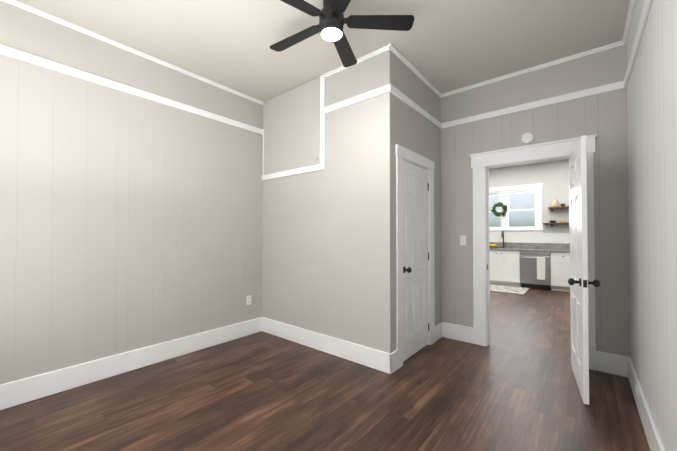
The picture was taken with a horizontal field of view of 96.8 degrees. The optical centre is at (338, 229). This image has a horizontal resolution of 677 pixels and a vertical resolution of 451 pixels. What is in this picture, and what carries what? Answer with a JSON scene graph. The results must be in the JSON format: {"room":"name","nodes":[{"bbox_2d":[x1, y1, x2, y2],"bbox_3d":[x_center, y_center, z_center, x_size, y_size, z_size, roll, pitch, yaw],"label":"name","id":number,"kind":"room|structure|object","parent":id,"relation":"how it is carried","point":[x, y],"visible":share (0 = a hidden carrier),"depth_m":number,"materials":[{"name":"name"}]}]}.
{"room":"empty bedroom","nodes":[
{"label":"empty bedroom","id":0,"kind":"room"},
{"bbox_2d":[0,0,262,384],"bbox_3d":[-1.635,-0.190,3.355,0.120,3.050,4.630,-1,-1,39],"label":"wall","id":1,"kind":"structure","parent":0,"point":[129,222],"depth_m":2.74,"materials":[{"name":"paint"}]},
{"bbox_2d":[0,318,259,409],"bbox_3d":[-1.980,1.235,2.804,0.018,0.185,3.070,-1,-1,39],"label":"baseboard","id":2,"kind":"structure","parent":1,"relation":"attached to","point":[21,391],"depth_m":2.71,"materials":[{"name":"white wood"}]},
{"bbox_2d":[0,44,262,134],"bbox_3d":[-1.978,-1.321,2.836,0.022,0.068,3.070,-1,-1,39],"label":"rail","id":3,"kind":"object","parent":1,"relation":"attached to","point":[59,67],"depth_m":2.73,"materials":[{"name":"white wood"}]},
{"bbox_2d":[1,0,263,104],"bbox_3d":[-1.976,-1.704,2.839,0.028,0.036,3.070,-1,-1,39],"label":"crown molding","id":4,"kind":"structure","parent":1,"relation":"attached to","point":[18,4],"depth_m":2.77,"materials":[{"name":"white wood"}]},
{"bbox_2d":[246,295,250,304],"bbox_3d":[-1.145,0.899,3.838,0.009,0.115,0.070,-1,-1,39],"label":"electrical outlet","id":5,"kind":"object","parent":1,"relation":"attached to","point":[248,300],"visible":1,"depth_m":3.83,"materials":[{"name":"white plastic"}]},
{"bbox_2d":[16,0,629,168],"bbox_3d":[1.715,-1.757,3.984,4.540,0.100,9.810,-1,-1,39],"label":"ceiling","id":6,"kind":"structure","parent":0,"point":[442,46],"depth_m":2.65,"materials":[{"name":"paint"}]},
{"bbox_2d":[270,0,413,66],"bbox_3d":[-0.086,-1.579,2.240,1.154,0.300,1.178,-1,-1,39],"label":"ceiling fan","id":7,"kind":"object","parent":6,"relation":"hanging from","point":[332,22],"visible":1,"depth_m":2.22,"materials":[{"name":"black metal"}]},
{"bbox_2d":[0,284,649,450],"bbox_3d":[1.696,1.393,3.959,5.550,0.100,9.810,-1,-1,39],"label":"floor","id":8,"kind":"structure","parent":0,"point":[513,386],"depth_m":2.30,"materials":[{"name":"brown wood"}]},
{"bbox_2d":[489,250,520,286],"bbox_3d":[4.167,0.952,7.716,0.930,0.880,0.606,-1,-1,39],"label":"base cabinet","id":9,"kind":"object","parent":8,"relation":"on","point":[504,267],"depth_m":7.40,"materials":[{"name":"white wood"}]},
{"bbox_2d":[490,284,529,293],"bbox_3d":[3.575,1.379,7.227,1.630,0.012,0.870,-1,-1,39],"label":"kitchen rug","id":10,"kind":"object","parent":8,"relation":"on","point":[510,289],"visible":0.44,"depth_m":6.88,"materials":[{"name":"beige fabric"}]},
{"bbox_2d":[520,251,550,289],"bbox_3d":[4.736,0.946,7.199,0.600,0.878,0.674,-1,-1,39],"label":"dishwasher","id":11,"kind":"object","parent":8,"relation":"on","point":[535,269],"visible":1,"depth_m":6.98,"materials":[{"name":"metal"}]},
{"bbox_2d":[551,252,569,291],"bbox_3d":[5.193,0.941,6.879,0.507,0.880,0.606,-1,-1,39],"label":"base cabinet","id":12,"kind":"object","parent":8,"relation":"on","point":[560,261],"depth_m":6.70,"materials":[{"name":"white wood"}]},
{"bbox_2d":[489,242,569,251],"bbox_3d":[4.668,0.416,7.297,3.948,0.180,0.632,-1,-1,39],"label":"countertop","id":13,"kind":"structure","parent":12,"relation":"on","point":[549,247],"depth_m":7.39,"materials":[{"name":"stone"}]},
{"bbox_2d":[501,230,506,247],"bbox_3d":[4.274,0.238,7.763,0.109,0.468,0.215,-1,-1,39],"label":"faucet","id":14,"kind":"object","parent":13,"relation":"on","point":[502,234],"visible":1,"depth_m":7.81,"materials":[{"name":"black metal"}]},
{"bbox_2d":[262,50,394,352],"bbox_3d":[-0.237,-0.189,3.446,1.930,3.050,0.100,-1,-1,39],"label":"wall","id":15,"kind":"structure","parent":0,"point":[328,250],"depth_m":3.14,"materials":[{"name":"paint"}]},
{"bbox_2d":[264,77,319,174],"bbox_3d":[-0.597,-1.220,3.672,1.010,0.973,0.025,-1,-1,39],"label":"access panel","id":16,"kind":"object","parent":15,"relation":"attached to","point":[292,129],"visible":0.92,"depth_m":3.63,"materials":[{"name":"paint"}]},
{"bbox_2d":[262,75,324,180],"bbox_3d":[-0.587,-1.186,3.667,1.125,1.050,0.020,-1,-1,39],"label":"trim","id":17,"kind":"structure","parent":15,"relation":"attached to","point":[312,168],"depth_m":3.34,"materials":[{"name":"white wood"}]},
{"bbox_2d":[260,317,395,373],"bbox_3d":[-0.249,1.243,3.374,1.918,0.185,0.038,-1,-1,39],"label":"baseboard","id":18,"kind":"structure","parent":15,"relation":"attached to","point":[376,359],"depth_m":3.18,"materials":[{"name":"white wood"}]},
{"bbox_2d":[324,46,387,77],"bbox_3d":[0.151,-1.701,3.063,0.800,0.036,0.034,-1,-1,39],"label":"crown molding","id":19,"kind":"structure","parent":15,"relation":"attached to","point":[383,49],"depth_m":2.99,"materials":[{"name":"white wood"}]},
{"bbox_2d":[324,86,391,113],"bbox_3d":[0.154,-1.318,3.063,0.800,0.068,0.022,-1,-1,39],"label":"rail","id":20,"kind":"object","parent":15,"relation":"attached to","point":[379,91],"depth_m":3.04,"materials":[{"name":"white wood"}]},
{"bbox_2d":[395,55,440,349],"bbox_3d":[0.880,-0.190,3.367,0.100,3.050,1.190,-1,-1,39],"label":"wall","id":21,"kind":"structure","parent":0,"point":[417,132],"depth_m":3.39,"materials":[{"name":"paint"}]},
{"bbox_2d":[384,84,443,127],"bbox_3d":[0.876,-1.315,3.281,0.022,0.068,1.272,-1,-1,39],"label":"rail","id":22,"kind":"object","parent":21,"relation":"attached to","point":[387,88],"depth_m":3.12,"materials":[{"name":"white wood"}]},
{"bbox_2d":[386,44,442,97],"bbox_3d":[0.877,-1.698,3.277,0.034,0.036,1.284,-1,-1,39],"label":"crown molding","id":23,"kind":"structure","parent":21,"relation":"attached to","point":[391,47],"depth_m":3.14,"materials":[{"name":"white wood"}]},
{"bbox_2d":[395,144,434,368],"bbox_3d":[0.801,0.304,3.264,0.100,2.060,0.720,-1,-1,39],"label":"door frame","id":24,"kind":"structure","parent":21,"relation":"attached to","point":[428,251],"depth_m":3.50,"materials":[{"name":"white wood"}]},
{"bbox_2d":[403,161,428,361],"bbox_3d":[0.818,0.313,3.253,0.196,2.025,0.683,-1,-1,39],"label":"closet door","id":25,"kind":"structure","parent":21,"relation":"in","point":[415,258],"depth_m":3.23,"materials":[{"name":"white wood"}]},
{"bbox_2d":[489,159,569,286],"bbox_3d":[4.914,-0.134,7.606,3.950,3.050,0.120,-1,-1,39],"label":"wall","id":26,"kind":"structure","parent":0,"point":[552,177],"depth_m":7.37,"materials":[{"name":"paint"}]},
{"bbox_2d":[489,183,543,232],"bbox_3d":[4.414,-0.524,7.987,1.740,1.240,0.170,-1,-1,39],"label":"kitchen window","id":27,"kind":"structure","parent":26,"relation":"in","point":[504,221],"depth_m":7.76,"materials":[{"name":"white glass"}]},
{"bbox_2d":[490,189,507,216],"bbox_3d":[4.272,-0.712,7.998,0.416,0.745,0.069,-1,-1,39],"label":"wreath","id":28,"kind":"object","parent":27,"relation":"hanging from","point":[497,213],"visible":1,"depth_m":7.99,"materials":[{"name":"green plant"}]},
{"bbox_2d":[489,233,569,242],"bbox_3d":[4.872,0.280,7.549,3.950,0.380,0.012,-1,-1,39],"label":"backsplash","id":29,"kind":"structure","parent":26,"relation":"attached to","point":[536,237],"depth_m":7.56,"materials":[{"name":"tile"}]},
{"bbox_2d":[543,222,568,226],"bbox_3d":[5.515,-0.123,6.902,1.330,0.091,0.210,-1,-1,39],"label":"shelf","id":30,"kind":"object","parent":26,"relation":"attached to","point":[551,224],"visible":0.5,"depth_m":7.18,"materials":[{"name":"brown wood"}]},
{"bbox_2d":[548,198,568,210],"bbox_3d":[5.553,-0.606,6.877,1.230,0.317,0.210,-1,-1,39],"label":"shelf","id":31,"kind":"object","parent":26,"relation":"attached to","point":[554,203],"visible":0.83,"depth_m":7.13,"materials":[{"name":"brown wood"}]},
{"bbox_2d":[552,198,564,206],"bbox_3d":[5.231,-0.649,7.147,0.261,0.225,0.132,-1,-1,39],"label":"vase","id":32,"kind":"object","parent":31,"relation":"on","point":[554,203],"depth_m":7.14,"materials":[{"name":"ceramic"}]},
{"bbox_2d":[440,44,629,356],"bbox_3d":[1.247,-0.183,3.913,3.640,3.050,0.120,-1,-1,39],"label":"wall","id":33,"kind":"structure","parent":0,"point":[603,116],"depth_m":3.05,"materials":[{"name":"paint"}]},
{"bbox_2d":[440,322,473,343],"bbox_3d":[1.438,1.246,3.649,0.385,0.185,0.018,-1,-1,39],"label":"baseboard","id":34,"kind":"structure","parent":33,"relation":"attached to","point":[447,330],"depth_m":3.64,"materials":[{"name":"white wood"}]},
{"bbox_2d":[460,235,465,244],"bbox_3d":[1.500,0.128,3.618,0.070,0.120,0.010,-1,-1,39],"label":"switch plate","id":35,"kind":"object","parent":33,"relation":"attached to","point":[462,239],"visible":1,"depth_m":3.62,"materials":[{"name":"white plastic"}]},
{"bbox_2d":[521,132,533,143],"bbox_3d":[2.012,-0.977,3.199,0.120,0.120,0.034,-1,-1,39],"label":"smoke detector","id":36,"kind":"object","parent":33,"relation":"attached to","point":[527,138],"visible":1,"depth_m":3.19,"materials":[{"name":"white plastic"}]},
{"bbox_2d":[441,41,621,97],"bbox_3d":[1.933,-1.698,3.277,1.670,0.036,0.028,-1,-1,39],"label":"crown molding","id":37,"kind":"structure","parent":33,"relation":"attached to","point":[616,44],"depth_m":3.14,"materials":[{"name":"white wood"}]},
{"bbox_2d":[440,81,623,128],"bbox_3d":[1.935,-1.315,3.275,1.670,0.068,0.022,-1,-1,39],"label":"rail","id":38,"kind":"object","parent":33,"relation":"attached to","point":[613,86],"depth_m":3.14,"materials":[{"name":"white wood"}]},
{"bbox_2d":[470,134,596,370],"bbox_3d":[2.049,0.220,3.245,1.144,2.228,0.184,-1,-1,39],"label":"door frame","id":39,"kind":"structure","parent":33,"relation":"attached to","point":[481,162],"depth_m":3.43,"materials":[{"name":"white wood"}]},
{"bbox_2d":[568,135,599,404],"bbox_3d":[2.104,0.302,2.585,0.203,2.030,0.797,-1,-1,39],"label":"kitchen door","id":40,"kind":"structure","parent":33,"relation":"in","point":[579,282],"depth_m":2.39,"materials":[{"name":"wood"}]},
{"bbox_2d":[626,0,676,450],"bbox_3d":[1.278,-0.221,0.977,0.120,3.050,4.630,-1,-1,39],"label":"wall","id":41,"kind":"structure","parent":0,"point":[652,141],"depth_m":1.70,"materials":[{"name":"paint"}]},
{"bbox_2d":[621,0,635,44],"bbox_3d":[1.220,-1.727,1.044,0.028,0.036,4.390,-1,-1,39],"label":"crown molding","id":42,"kind":"structure","parent":41,"relation":"attached to","point":[632,2],"depth_m":2.45,"materials":[{"name":"white wood"}]},
{"bbox_2d":[620,0,651,87],"bbox_3d":[1.223,-1.344,1.037,0.022,0.068,4.390,-1,-1,39],"label":"rail","id":43,"kind":"object","parent":41,"relation":"attached to","point":[647,3],"depth_m":2.07,"materials":[{"name":"white wood"}]},
{"bbox_2d":[624,356,664,450],"bbox_3d":[1.224,1.212,1.002,0.018,0.185,4.390,-1,-1,39],"label":"baseboard","id":44,"kind":"structure","parent":41,"relation":"attached to","point":[655,443],"depth_m":1.98,"materials":[{"name":"white wood"}]},
{"bbox_2d":[635,383,637,397],"bbox_3d":[2.216,1.196,2.239,0.008,0.070,0.110,-1,-1,39],"label":"electrical outlet","id":45,"kind":"object","parent":44,"relation":"attached to","point":[636,390],"visible":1,"depth_m":2.21,"materials":[{"name":"white plastic"}]},
{"label":"outside","id":46,"kind":"structure","parent":0,"visible":0},
{"bbox_2d":[489,192,534,226],"bbox_3d":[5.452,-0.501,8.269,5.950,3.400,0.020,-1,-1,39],"label":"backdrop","id":47,"kind":"structure","parent":46,"point":[523,198],"depth_m":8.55,"materials":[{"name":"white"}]}
]}

